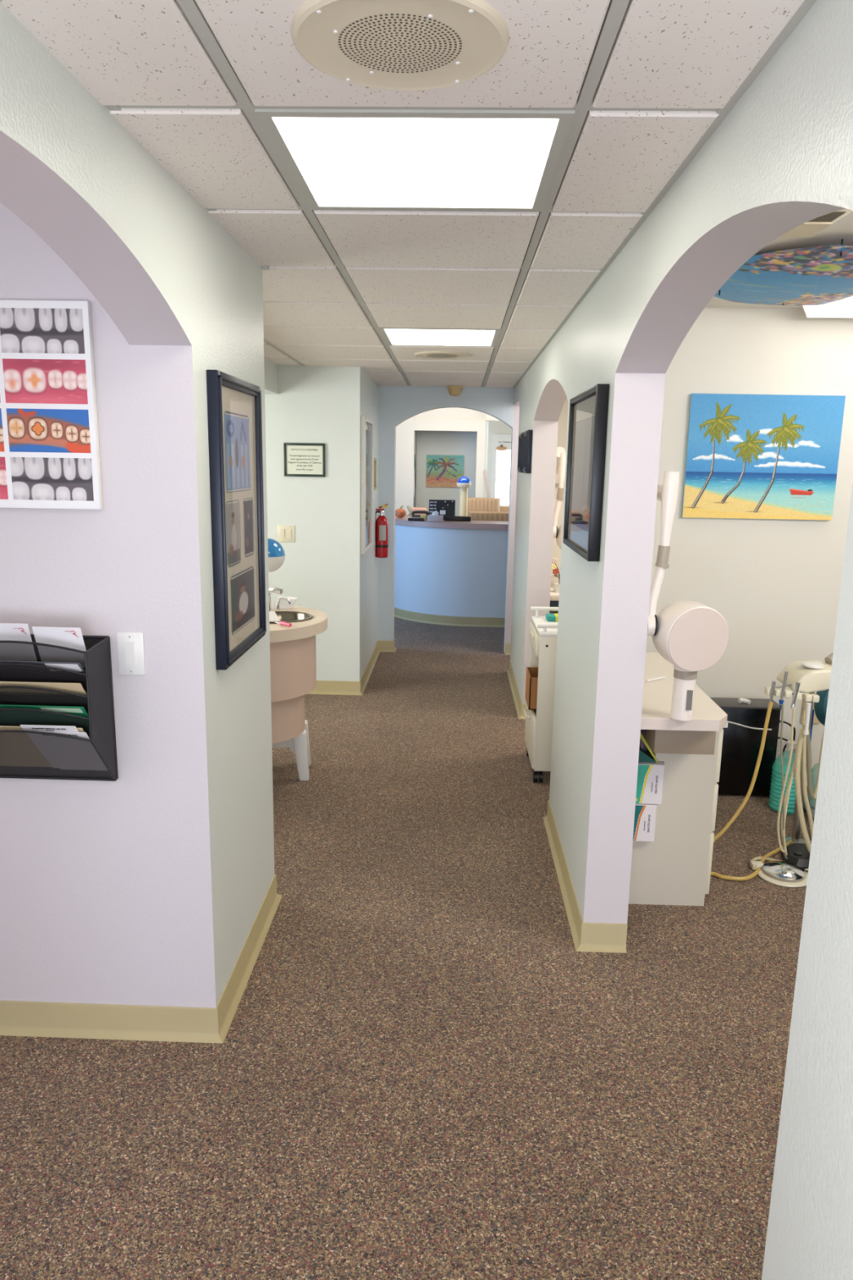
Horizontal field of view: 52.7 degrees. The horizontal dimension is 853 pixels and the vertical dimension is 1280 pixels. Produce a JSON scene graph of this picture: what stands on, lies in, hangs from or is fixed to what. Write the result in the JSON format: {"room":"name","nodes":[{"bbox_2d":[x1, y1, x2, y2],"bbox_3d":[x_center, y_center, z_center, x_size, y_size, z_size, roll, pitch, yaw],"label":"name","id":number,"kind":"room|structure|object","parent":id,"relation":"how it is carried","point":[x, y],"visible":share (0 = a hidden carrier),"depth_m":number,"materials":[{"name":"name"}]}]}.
{"room":"dental clinic","nodes":[
{"label":"dental clinic","id":0,"kind":"room"},
{"bbox_2d":[0,2,191,346],"bbox_3d":[-0.769,0.439,-0.264,0.160,2.600,5.257,1,12,2],"label":"wall","id":1,"kind":"structure","parent":0,"point":[70,171],"depth_m":1.65,"materials":[{"name":"paint"}]},
{"bbox_2d":[0,191,274,1008],"bbox_3d":[-2.252,-0.209,2.768,3.329,2.600,0.843,1,12,2],"label":"wall partition","id":2,"kind":"structure","parent":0,"point":[148,886],"depth_m":2.42,"materials":[{"name":"paint"}]},
{"bbox_2d":[0,300,102,509],"bbox_3d":[-1.214,-0.602,2.211,0.738,0.512,0.022,1,12,2],"label":"photo board","id":3,"kind":"object","parent":2,"relation":"attached to","point":[50,458],"visible":1,"depth_m":2.19,"materials":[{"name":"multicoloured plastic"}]},
{"bbox_2d":[0,634,118,781],"bbox_3d":[-1.045,0.194,2.285,0.365,0.430,0.185,1,12,2],"label":"rack","id":4,"kind":"object","parent":2,"relation":"attached to","point":[24,754],"visible":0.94,"depth_m":2.24,"materials":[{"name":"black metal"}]},
{"bbox_2d":[0,622,31,641],"bbox_3d":[-1.114,0.010,2.236,0.185,0.118,0.038,1,12,2],"label":"envelope","id":5,"kind":"object","parent":4,"relation":"in","point":[8,632],"visible":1,"depth_m":2.22,"materials":[{"name":"white paper"}]},
{"bbox_2d":[0,725,84,732],"bbox_3d":[-1.053,0.288,2.310,0.333,0.163,0.144,1,12,2],"label":"folder","id":6,"kind":"object","parent":4,"relation":"in","point":[2,727],"visible":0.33,"depth_m":2.23,"materials":[{"name":"beige paper"}]},
{"bbox_2d":[0,661,85,673],"bbox_3d":[-1.046,0.118,2.270,0.339,0.161,0.143,1,12,2],"label":"folder","id":7,"kind":"object","parent":4,"relation":"in","point":[77,667],"visible":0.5,"depth_m":2.19,"materials":[{"name":"grey paper"}]},
{"bbox_2d":[0,681,87,695],"bbox_3d":[-1.047,0.173,2.278,0.339,0.167,0.148,1,12,2],"label":"folder","id":8,"kind":"object","parent":4,"relation":"in","point":[77,688],"visible":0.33,"depth_m":2.20,"materials":[{"name":"beige paper"}]},
{"bbox_2d":[0,704,88,717],"bbox_3d":[-1.046,0.233,2.292,0.341,0.163,0.144,1,12,2],"label":"folder","id":9,"kind":"object","parent":4,"relation":"in","point":[79,711],"visible":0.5,"depth_m":2.21,"materials":[{"name":"green paper"}]},
{"bbox_2d":[20,724,79,732],"bbox_3d":[-0.968,0.288,2.297,0.147,0.172,0.152,1,12,2],"label":"slip","id":10,"kind":"object","parent":4,"relation":"in","point":[26,727],"visible":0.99,"depth_m":2.21,"materials":[{"name":"white paper"}]},
{"bbox_2d":[31,626,85,651],"bbox_3d":[-0.943,0.019,2.223,0.129,0.112,0.036,1,12,2],"label":"envelope","id":11,"kind":"object","parent":4,"relation":"in","point":[70,637],"visible":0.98,"depth_m":2.21,"materials":[{"name":"white paper"}]},
{"bbox_2d":[34,730,89,739],"bbox_3d":[-0.944,0.298,2.299,0.144,0.153,0.136,1,12,2],"label":"slip","id":12,"kind":"object","parent":4,"relation":"in","point":[82,735],"visible":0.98,"depth_m":2.22,"materials":[{"name":"white paper"}]},
{"bbox_2d":[116,631,145,675],"bbox_3d":[-0.802,0.038,2.333,0.072,0.118,0.013,1,12,2],"label":"light switch","id":13,"kind":"object","parent":2,"relation":"attached to","point":[131,654],"visible":1,"depth_m":2.33,"materials":[{"name":"white plastic"}]},
{"bbox_2d":[0,874,282,1043],"bbox_3d":[-2.111,1.019,3.015,3.053,0.100,0.891,1,12,2],"label":"baseboard","id":14,"kind":"structure","parent":2,"relation":"attached to","point":[17,1018],"depth_m":2.56,"materials":[{"name":"plastic"}]},
{"bbox_2d":[206,369,266,670],"bbox_3d":[-0.569,-0.370,2.635,0.036,0.825,0.520,1,12,2],"label":"collage frame","id":15,"kind":"object","parent":2,"relation":"attached to","point":[234,412],"visible":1,"depth_m":2.58,"materials":[{"name":"blue paint"}]},
{"bbox_2d":[222,386,259,652],"bbox_3d":[-0.569,-0.369,2.634,0.001,0.762,0.457,1,12,2],"label":"print","id":16,"kind":"object","parent":2,"relation":"attached to","point":[237,407],"depth_m":2.64},
{"bbox_2d":[264,358,278,394],"bbox_3d":[-1.166,-1.625,4.436,0.180,0.460,3.062,1,12,2],"label":"wall","id":17,"kind":"structure","parent":0,"point":[271,379],"depth_m":5.75,"materials":[{"name":"paint"}]},
{"bbox_2d":[264,365,378,681],"bbox_3d":[-2.114,-1.059,6.916,3.329,2.600,1.505,1,12,2],"label":"wall","id":18,"kind":"structure","parent":0,"point":[325,567],"depth_m":6.14,"materials":[{"name":"paint"}]},
{"bbox_2d":[277,524,294,542],"bbox_3d":[-1.006,-0.761,6.165,0.124,0.122,0.013,1,12,2],"label":"light switch","id":19,"kind":"object","parent":18,"relation":"attached to","point":[286,533],"visible":1,"depth_m":6.16,"materials":[{"name":"beige plastic"}]},
{"bbox_2d":[283,443,325,476],"bbox_3d":[-0.857,-1.265,6.054,0.290,0.230,0.018,1,12,2],"label":"framed notice","id":20,"kind":"object","parent":18,"relation":"attached to","point":[300,460],"visible":1,"depth_m":6.05,"materials":[{"name":"grey paper"}]},
{"bbox_2d":[307,638,396,695],"bbox_3d":[-1.550,0.167,7.207,2.494,0.100,1.669,1,12,2],"label":"baseboard","id":21,"kind":"structure","parent":18,"relation":"attached to","point":[323,687],"depth_m":6.39,"materials":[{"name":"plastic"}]},
{"bbox_2d":[360,415,373,554],"bbox_3d":[-0.441,-1.160,6.441,0.036,0.975,0.630,1,12,2],"label":"picture","id":22,"kind":"object","parent":18,"relation":"attached to","point":[366,424],"visible":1,"depth_m":6.37,"materials":[{"name":"white plastic"}]},
{"bbox_2d":[373,457,376,490],"bbox_3d":[-0.427,-1.338,6.951,0.026,0.260,0.260,1,12,2],"label":"gilt frame","id":23,"kind":"object","parent":18,"relation":"attached to","point":[375,459],"visible":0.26,"depth_m":7.04,"materials":[{"name":"gold"}]},
{"bbox_2d":[375,503,388,558],"bbox_3d":[-0.384,-0.940,7.399,0.111,0.460,0.111,5,12,20],"label":"fire extinguisher","id":24,"kind":"object","parent":18,"relation":"attached to","point":[381,522],"visible":0.95,"depth_m":7.36,"materials":[{"name":"red metal"}]},
{"bbox_2d":[0,0,805,387],"bbox_3d":[-1.639,-1.091,1.944,4.390,0.018,11.164,1,12,2],"label":"ceiling","id":25,"kind":"structure","parent":0,"point":[410,269],"depth_m":1.75,"materials":[{"name":"tile"}]},
{"bbox_2d":[290,0,509,90],"bbox_3d":[-0.041,-0.922,1.332,0.336,0.013,0.336,1,12,2],"label":"ceiling speaker","id":26,"kind":"object","parent":25,"relation":"attached to","point":[397,45],"visible":1,"depth_m":1.32,"materials":[{"name":"beige metal"}]},
{"bbox_2d":[254,109,574,211],"bbox_3d":[-0.013,-1.064,1.925,0.601,0.024,0.638,1,12,2],"label":"recessed light","id":27,"kind":"object","parent":25,"relation":"in","point":[337,159],"visible":0.8,"depth_m":1.86,"materials":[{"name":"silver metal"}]},
{"bbox_2d":[377,327,501,346],"bbox_3d":[0.074,-1.596,4.517,0.601,0.024,0.638,1,12,2],"label":"recessed light","id":28,"kind":"object","parent":25,"relation":"in","point":[453,337],"visible":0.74,"depth_m":4.53,"materials":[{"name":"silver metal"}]},
{"bbox_2d":[413,351,470,359],"bbox_3d":[0.093,-1.711,5.182,0.336,0.013,0.336,1,12,2],"label":"ceiling speaker","id":29,"kind":"object","parent":25,"relation":"attached to","point":[443,355],"visible":1,"depth_m":5.14,"materials":[{"name":"beige metal"}]},
{"bbox_2d":[446,385,463,395],"bbox_3d":[0.240,-2.104,7.282,0.140,0.080,0.140,1,12,2],"label":"fire alarm","id":30,"kind":"object","parent":25,"relation":"attached to","point":[453,390],"visible":1,"depth_m":7.24,"materials":[{"name":"brown plastic"}]},
{"bbox_2d":[104,0,817,387],"bbox_3d":[-1.639,-1.097,1.943,4.422,0.042,11.220,1,12,2],"label":"ceiling grid","id":31,"kind":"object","parent":25,"relation":"attached to","point":[616,9],"depth_m":1.62,"materials":[{"name":"silver metal"}]},
{"bbox_2d":[0,617,813,1279],"bbox_3d":[0.168,0.501,6.225,8.400,0.100,18.000,1,12,2],"label":"floor","id":32,"kind":"structure","parent":0,"point":[420,1071],"depth_m":2.45,"materials":[{"name":"carpet"}]},
{"bbox_2d":[271,720,311,781],"bbox_3d":[-0.848,0.599,4.729,0.411,0.275,0.278,0,12,-6],"label":"support leg","id":33,"kind":"object","parent":32,"relation":"on","point":[299,745],"visible":0.37,"depth_m":4.62,"materials":[{"name":"white plastic"}]},
{"bbox_2d":[268,586,327,743],"bbox_3d":[-1.069,0.259,4.430,1.120,1.054,0.810,1,12,2],"label":"sink vanity","id":34,"kind":"object","parent":32,"relation":"on","point":[293,648],"visible":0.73,"depth_m":4.22,"materials":[{"name":"beige laminate"}]},
{"bbox_2d":[269,604,327,642],"bbox_3d":[-1.063,-0.094,4.357,1.120,0.055,0.810,1,12,2],"label":"countertop","id":35,"kind":"structure","parent":34,"relation":"on","point":[317,624],"depth_m":4.15,"materials":[{"name":"beige laminate"}]},
{"bbox_2d":[269,611,279,622],"bbox_3d":[-0.861,-0.114,4.282,0.235,0.006,0.270,-2,12,-15],"label":"towel","id":36,"kind":"object","parent":35,"relation":"on","point":[273,617],"visible":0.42,"depth_m":4.26,"materials":[{"name":"white paper"}]},
{"bbox_2d":[267,537,284,572],"bbox_3d":[-0.941,-0.322,4.357,0.454,0.391,0.172,1,12,2],"label":"globe lamp","id":37,"kind":"object","parent":35,"relation":"on","point":[276,553],"visible":0.32,"depth_m":4.28,"materials":[{"name":"blue"}]},
{"bbox_2d":[268,586,291,611],"bbox_3d":[-0.776,-0.213,4.480,0.130,0.139,0.153,1,12,2],"label":"faucet","id":38,"kind":"object","parent":35,"relation":"on","point":[273,589],"depth_m":4.51,"materials":[{"name":"silver metal"}]},
{"bbox_2d":[274,621,292,626],"bbox_3d":[-0.698,-0.082,4.141,0.145,0.017,0.018,12,16,43],"label":"toothbrush","id":39,"kind":"object","parent":35,"relation":"on","point":[282,623],"visible":1,"depth_m":4.11,"materials":[{"name":"pink plastic"}]},
{"bbox_2d":[271,595,297,608],"bbox_3d":[-0.768,-0.200,4.611,0.150,0.059,0.060,1,12,2],"label":"paper stack","id":40,"kind":"object","parent":35,"relation":"on","point":[284,604],"visible":0.86,"depth_m":4.58,"materials":[{"name":"white paper"}]},
{"bbox_2d":[271,610,312,622],"bbox_3d":[-0.736,-0.050,4.365,0.312,0.146,0.312,1,12,2],"label":"basin","id":41,"kind":"object","parent":35,"relation":"in","point":[286,616],"depth_m":4.48,"materials":[{"name":"silver metal"}]},
{"bbox_2d":[394,514,508,627],"bbox_3d":[0.912,-0.743,9.396,3.256,1.085,1.135,5,12,19],"label":"reception desk","id":42,"kind":"object","parent":32,"relation":"on","point":[453,573],"depth_m":9.11,"materials":[{"name":"blue paint"}]},
{"bbox_2d":[395,505,406,517],"bbox_3d":[-0.291,-1.428,9.583,0.125,0.137,0.125,6,13,24],"label":"pumpkin","id":43,"kind":"object","parent":42,"relation":"on","point":[399,513],"visible":0.99,"depth_m":9.54,"materials":[{"name":"orange"}]},
{"bbox_2d":[408,517,424,520],"bbox_3d":[-0.112,-1.288,9.172,0.170,0.034,0.090,1,12,2],"label":"gadget","id":44,"kind":"object","parent":42,"relation":"on","point":[409,518],"visible":1,"depth_m":9.13,"materials":[{"name":"black plastic"}]},
{"bbox_2d":[408,507,426,515],"bbox_3d":[-0.097,-1.494,10.038,0.200,0.090,0.250,1,12,2],"label":"parcel","id":45,"kind":"object","parent":42,"relation":"on","point":[413,508],"visible":0.48,"depth_m":9.92,"materials":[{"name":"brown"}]},
{"bbox_2d":[411,510,428,519],"bbox_3d":[-0.068,-1.369,9.414,0.191,0.096,0.140,1,12,2],"label":"telephone","id":46,"kind":"object","parent":42,"relation":"on","point":[413,513],"visible":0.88,"depth_m":9.37,"materials":[{"name":"grey plastic"}]},
{"bbox_2d":[426,510,443,521],"bbox_3d":[0.092,-1.309,9.089,0.170,0.115,0.110,1,12,2],"label":"tissue box","id":47,"kind":"object","parent":42,"relation":"on","point":[434,517],"visible":1,"depth_m":9.04,"materials":[{"name":"white paper"}]},
{"bbox_2d":[428,499,455,519],"bbox_3d":[0.168,-1.409,9.333,0.283,0.215,0.052,1,12,2],"label":"price sign","id":48,"kind":"object","parent":42,"relation":"on","point":[444,507],"visible":0.86,"depth_m":9.33,"materials":[{"name":"black"}]},
{"bbox_2d":[444,515,471,521],"bbox_3d":[0.337,-1.307,9.265,0.280,0.048,0.090,1,12,2],"label":"tray","id":49,"kind":"object","parent":42,"relation":"on","point":[468,518],"visible":1,"depth_m":9.22,"materials":[{"name":"black plastic"}]},
{"bbox_2d":[467,497,500,515],"bbox_3d":[0.684,-1.149,10.853,0.430,1.285,0.441,1,12,2],"label":"chair","id":50,"kind":"object","parent":32,"relation":"on","point":[474,504],"visible":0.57,"depth_m":10.53,"materials":[{"name":"beige fabric"}]},
{"bbox_2d":[483,469,490,497],"bbox_3d":[0.779,-1.371,11.101,0.145,1.625,0.040,1,12,2],"label":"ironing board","id":51,"kind":"object","parent":32,"relation":"on","point":[485,473],"visible":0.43,"depth_m":10.96,"materials":[{"name":"beige"}]},
{"bbox_2d":[468,511,508,521],"bbox_3d":[0.723,-0.904,9.963,0.500,1.165,0.441,1,12,2],"label":"chair","id":52,"kind":"object","parent":32,"relation":"on","point":[475,516],"visible":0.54,"depth_m":9.65,"materials":[{"name":"beige fabric"}]},
{"bbox_2d":[499,505,509,511],"bbox_3d":[1.121,-1.324,12.151,0.380,1.120,0.400,1,12,2],"label":"side table","id":53,"kind":"object","parent":32,"relation":"on","point":[503,508],"visible":0.04,"depth_m":11.85,"materials":[{"name":"brown wood"}]},
{"bbox_2d":[524,606,558,782],"bbox_3d":[0.771,0.295,4.808,0.442,0.893,0.513,1,12,2],"label":"rolling cart","id":54,"kind":"object","parent":32,"relation":"on","point":[543,633],"visible":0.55,"depth_m":4.59,"materials":[{"name":"beige plastic"}]},
{"bbox_2d":[524,666,538,710],"bbox_3d":[0.649,0.270,4.808,0.168,0.182,0.250,1,12,2],"label":"cardboard box","id":55,"kind":"object","parent":54,"relation":"in","point":[531,677],"visible":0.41,"depth_m":4.70,"materials":[{"name":"brown cardboard"}]},
{"bbox_2d":[545,613,558,622],"bbox_3d":[0.781,-0.126,4.860,0.205,0.028,0.105,1,12,2],"label":"box","id":56,"kind":"object","parent":54,"relation":"on","point":[549,617],"visible":0.43,"depth_m":4.82,"materials":[{"name":"teal"}]},
{"bbox_2d":[549,576,559,613],"bbox_3d":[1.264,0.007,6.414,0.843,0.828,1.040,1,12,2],"label":"countertop","id":57,"kind":"structure","parent":32,"relation":"on","point":[554,597],"depth_m":5.90,"materials":[{"name":"laminate"}]},
{"bbox_2d":[549,600,559,613],"bbox_3d":[1.250,-0.321,6.362,0.783,0.090,0.970,1,12,2],"label":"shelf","id":58,"kind":"object","parent":57,"relation":"attached to","point":[553,603],"depth_m":5.90,"materials":[{"name":"stone"}]},
{"bbox_2d":[551,557,559,592],"bbox_3d":[0.910,-0.452,5.954,0.115,0.244,0.090,1,12,2],"label":"orchid","id":59,"kind":"object","parent":57,"relation":"on","point":[556,585],"visible":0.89,"depth_m":5.92,"materials":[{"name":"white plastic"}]},
{"bbox_2d":[628,722,728,906],"bbox_3d":[0.945,0.595,3.703,0.398,0.755,0.805,1,12,2],"label":"base cabinet","id":60,"kind":"object","parent":32,"relation":"on","point":[674,868],"visible":0.5,"depth_m":3.34,"materials":[{"name":"beige"}]},
{"bbox_2d":[632,803,657,841],"bbox_3d":[0.815,0.679,3.405,0.133,0.150,0.222,1,12,2],"label":"glove box","id":61,"kind":"object","parent":60,"relation":"on","point":[645,817],"visible":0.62,"depth_m":3.30,"materials":[{"name":"white cardboard"}]},
{"bbox_2d":[635,746,664,804],"bbox_3d":[0.830,0.525,3.373,0.144,0.159,0.222,1,12,2],"label":"glove box","id":62,"kind":"object","parent":61,"relation":"on","point":[650,782],"visible":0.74,"depth_m":3.26,"materials":[{"name":"white cardboard"}]},
{"bbox_2d":[638,728,658,762],"bbox_3d":[0.818,0.379,3.334,0.130,0.136,0.170,1,12,2],"label":"packet","id":63,"kind":"object","parent":62,"relation":"on","point":[646,754],"visible":0.15,"depth_m":3.26,"materials":[{"name":"teal"}]},
{"bbox_2d":[640,652,727,755],"bbox_3d":[0.919,0.244,3.496,0.349,0.165,1.081,1,12,2],"label":"countertop","id":64,"kind":"structure","parent":60,"relation":"on","point":[664,734],"depth_m":3.09,"materials":[{"name":"laminate"}]},
{"bbox_2d":[645,675,666,682],"bbox_3d":[0.926,0.158,3.480,0.114,0.010,0.012,-7,14,-35],"label":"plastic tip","id":65,"kind":"object","parent":64,"relation":"on","point":[663,677],"visible":1,"depth_m":3.48,"materials":[{"name":"white plastic"}]},
{"bbox_2d":[647,471,728,720],"bbox_3d":[0.887,-0.258,3.347,0.268,0.872,1.173,1,12,2],"label":"machine","id":66,"kind":"object","parent":64,"relation":"on","point":[692,636],"visible":0.84,"depth_m":2.83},
{"bbox_2d":[710,697,781,796],"bbox_3d":[1.649,0.568,4.537,0.350,0.497,0.165,1,12,2],"label":"base cabinet","id":67,"kind":"object","parent":32,"relation":"on","point":[740,748],"visible":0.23,"depth_m":4.46,"materials":[{"name":"black"}]},
{"bbox_2d":[737,697,751,704],"bbox_3d":[1.648,0.316,4.466,0.066,0.027,0.031,4,12,16],"label":"clip","id":68,"kind":"object","parent":67,"relation":"on","point":[740,700],"visible":1,"depth_m":4.46,"materials":[{"name":"white plastic"}]},
{"bbox_2d":[727,720,772,730],"bbox_3d":[1.373,0.344,3.860,0.546,0.206,0.044,-5,13,-28],"label":"cable","id":69,"kind":"object","parent":67,"relation":"attached to","point":[727,721],"visible":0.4,"depth_m":3.89,"materials":[{"name":"white plastic"}]},
{"bbox_2d":[779,720,795,741],"bbox_3d":[1.876,0.618,4.535,0.112,0.415,0.050,1,12,2],"label":"power cable","id":70,"kind":"object","parent":67,"relation":"attached to","point":[784,722],"visible":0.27,"depth_m":4.48,"materials":[{"name":"black plastic"}]},
{"bbox_2d":[711,652,833,880],"bbox_3d":[1.535,0.512,3.698,0.810,0.943,0.293,-7,14,-33],"label":"dental delivery unit","id":71,"kind":"object","parent":32,"relation":"on","point":[805,677],"visible":0.78,"depth_m":3.67,"materials":[{"name":"beige plastic"}]},
{"bbox_2d":[750,856,808,887],"bbox_3d":[1.569,0.978,3.639,0.380,0.048,0.244,6,13,22],"label":"foot pedal","id":72,"kind":"object","parent":32,"relation":"on","point":[777,872],"visible":0.88,"depth_m":3.61,"materials":[{"name":"silver plastic"}]},
{"bbox_2d":[768,740,807,814],"bbox_3d":[1.825,0.684,4.338,0.162,0.355,0.162,1,12,2],"label":"jug","id":73,"kind":"object","parent":32,"relation":"on","point":[775,790],"visible":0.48,"depth_m":4.30,"materials":[{"name":"teal plastic"}]},
{"bbox_2d":[781,842,809,871],"bbox_3d":[1.684,0.940,3.788,0.250,0.070,0.210,1,12,2],"label":"foot pedal","id":74,"kind":"object","parent":32,"relation":"on","point":[798,855],"visible":0.34,"depth_m":3.75,"materials":[{"name":"black plastic"}]},
{"bbox_2d":[803,800,815,818],"bbox_3d":[2.031,0.855,4.277,0.248,0.052,0.235,1,12,2],"label":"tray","id":75,"kind":"object","parent":32,"relation":"on","point":[812,810],"visible":0.02,"depth_m":4.26,"materials":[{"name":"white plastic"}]},
{"bbox_2d":[808,763,818,808],"bbox_3d":[1.968,0.703,4.245,0.144,0.249,0.144,1,12,2],"label":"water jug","id":76,"kind":"object","parent":75,"relation":"on","point":[812,802],"visible":0.07,"depth_m":4.23,"materials":[{"name":"green plastic"}]},
{"bbox_2d":[813,688,829,725],"bbox_3d":[2.070,0.667,3.417,0.630,0.767,1.359,1,12,2],"label":"dental chair","id":77,"kind":"object","parent":32,"relation":"on","point":[820,707],"visible":0.19,"depth_m":3.91,"materials":[{"name":"teal fabric"}]},
{"bbox_3d":[0.126,-0.890,10.256,0.620,1.000,0.950,1,12,2],"label":"reception desk","id":78,"kind":"object","parent":32,"relation":"on","visible":0},
{"bbox_2d":[457,475,471,515],"bbox_3d":[0.424,-1.589,9.822,0.168,0.551,0.168,1,12,2],"label":"dome lamp","id":79,"kind":"object","parent":78,"relation":"on","point":[464,482],"visible":0.85,"depth_m":9.77,"materials":[{"name":"beige"}]},
{"bbox_2d":[395,407,500,514],"bbox_3d":[1.182,-1.987,11.656,3.200,2.620,0.900,1,12,2],"label":"wall","id":80,"kind":"structure","parent":0,"point":[451,419],"depth_m":11.11,"materials":[{"name":"beige paint"}]},
{"bbox_2d":[413,453,416,507],"bbox_3d":[-0.159,-2.005,11.434,0.034,0.929,0.266,1,12,2],"label":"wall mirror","id":81,"kind":"object","parent":80,"relation":"attached to","point":[415,464],"visible":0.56,"depth_m":11.33,"materials":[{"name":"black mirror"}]},
{"bbox_2d":[377,386,519,653],"bbox_3d":[-0.001,-1.249,7.646,7.500,2.750,0.140,1,12,2],"label":"wall","id":82,"kind":"structure","parent":0,"point":[397,404],"depth_m":7.48,"materials":[{"name":"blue paint"}]},
{"bbox_2d":[505,643,511,654],"bbox_3d":[0.943,0.087,7.804,0.455,0.100,0.024,1,12,2],"label":"baseboard","id":83,"kind":"structure","parent":82,"relation":"attached to","point":[508,646],"depth_m":7.81,"materials":[{"name":"plastic"}]},
{"bbox_2d":[416,420,492,515],"bbox_3d":[0.236,-2.030,11.791,1.300,2.620,0.880,1,12,2],"label":"wall","id":84,"kind":"structure","parent":0,"point":[428,442],"depth_m":12.02,"materials":[{"name":"paint"}]},
{"bbox_2d":[426,454,463,487],"bbox_3d":[0.258,-2.362,12.055,0.523,0.441,0.028,1,12,2],"label":"painting","id":85,"kind":"object","parent":84,"relation":"attached to","point":[442,471],"visible":0.95,"depth_m":12.04,"materials":[{"name":"multicoloured paint"}]},
{"bbox_2d":[489,421,511,497],"bbox_3d":[1.799,-1.747,10.340,2.080,2.700,5.733,1,12,2],"label":"wall","id":86,"kind":"structure","parent":0,"point":[498,427],"depth_m":12.56,"materials":[{"name":"beige paint"}]},
{"bbox_2d":[490,434,511,505],"bbox_3d":[1.143,-1.956,12.747,0.400,2.120,0.138,1,12,2],"label":"window","id":87,"kind":"structure","parent":86,"relation":"in","point":[500,460],"depth_m":12.67,"materials":[{"name":"white plastic"}]},
{"bbox_2d":[551,397,568,576],"bbox_3d":[2.292,-0.955,6.775,2.853,2.600,0.100,1,12,2],"label":"wall","id":88,"kind":"structure","parent":0,"point":[562,421],"depth_m":6.66,"materials":[{"name":"beige paint"}]},
{"bbox_2d":[552,446,565,550],"bbox_3d":[1.045,-0.926,6.344,0.313,0.956,0.827,1,12,2],"label":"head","id":89,"kind":"object","parent":88,"relation":"attached to","point":[561,455],"visible":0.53,"depth_m":6.01},
{"bbox_2d":[510,0,852,1279],"bbox_3d":[0.639,-0.073,2.347,0.155,2.600,10.667,1,12,2],"label":"wall","id":90,"kind":"structure","parent":0,"point":[780,161],"depth_m":2.00,"materials":[{"name":"paint"}]},
{"bbox_2d":[506,659,525,719],"bbox_3d":[0.737,0.350,6.507,0.179,0.100,1.378,1,12,2],"label":"baseboard","id":91,"kind":"structure","parent":90,"relation":"attached to","point":[520,707],"depth_m":6.29,"materials":[{"name":"plastic"}]},
{"bbox_2d":[517,432,524,472],"bbox_3d":[0.682,-1.338,6.158,0.036,0.275,0.280,1,12,2],"label":"frame","id":92,"kind":"object","parent":90,"relation":"attached to","point":[521,435],"visible":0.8,"depth_m":6.11,"materials":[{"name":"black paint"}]},
{"bbox_2d":[522,430,533,473],"bbox_3d":[0.667,-1.246,5.707,0.036,0.275,0.320,1,12,2],"label":"frame","id":93,"kind":"object","parent":90,"relation":"attached to","point":[527,435],"visible":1,"depth_m":5.57,"materials":[{"name":"blue paint"}]},
{"bbox_2d":[542,800,627,952],"bbox_3d":[0.641,0.941,3.626,0.179,0.100,1.183,1,12,2],"label":"baseboard","id":94,"kind":"structure","parent":90,"relation":"attached to","point":[587,936],"depth_m":3.13,"materials":[{"name":"plastic"}]},
{"bbox_2d":[563,383,609,561],"bbox_3d":[0.578,-0.613,3.169,0.040,0.575,0.680,1,12,2],"label":"framed print","id":95,"kind":"object","parent":90,"relation":"attached to","point":[588,410],"visible":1,"depth_m":3.06,"materials":[{"name":"black wood"}]},
{"bbox_2d":[645,306,852,786],"bbox_3d":[2.206,-0.428,4.205,2.853,2.600,0.650,1,12,2],"label":"wall","id":96,"kind":"structure","parent":0,"point":[775,584],"depth_m":4.43,"materials":[{"name":"beige paint"}]},
{"bbox_2d":[681,393,845,519],"bbox_3d":[1.688,-0.918,4.336,0.753,0.610,0.028,1,12,2],"label":"beach painting","id":97,"kind":"object","parent":96,"relation":"attached to","point":[754,456],"visible":1,"depth_m":4.32,"materials":[{"name":"blue fabric"}]},
{"bbox_2d":[706,211,852,308],"bbox_3d":[2.151,-1.152,1.709,2.853,0.100,9.950,1,12,2],"label":"ceiling","id":98,"kind":"structure","parent":0,"point":[842,228],"depth_m":2.98,"materials":[{"name":"beige paint"}]},
{"bbox_2d":[714,239,852,305],"bbox_3d":[1.636,-1.419,3.377,0.950,0.065,1.050,1,12,2],"label":"mural","id":99,"kind":"object","parent":98,"relation":"attached to","point":[820,275],"visible":0.92,"depth_m":3.31,"materials":[{"name":"multicoloured paint"}]},
{"bbox_2d":[778,208,852,237],"bbox_3d":[1.214,-1.316,2.713,0.140,0.014,0.340,1,12,2],"label":"ceiling vent","id":100,"kind":"object","parent":98,"relation":"in","point":[810,228],"visible":0.44,"depth_m":2.72,"materials":[{"name":"beige plastic"}]},
{"bbox_2d":[808,211,846,222],"bbox_3d":[1.214,-1.297,2.638,0.095,0.004,0.105,1,12,2],"label":"grille","id":101,"kind":"object","parent":100,"relation":"attached to","point":[834,216],"depth_m":2.64,"materials":[{"name":"brown"}]},
{"bbox_2d":[801,296,852,318],"bbox_3d":[2.253,-1.485,3.746,0.980,0.064,0.680,1,12,2],"label":"ceiling light","id":102,"kind":"object","parent":98,"relation":"attached to","point":[842,308],"visible":0.5,"depth_m":3.93,"materials":[{"name":"white plastic"}]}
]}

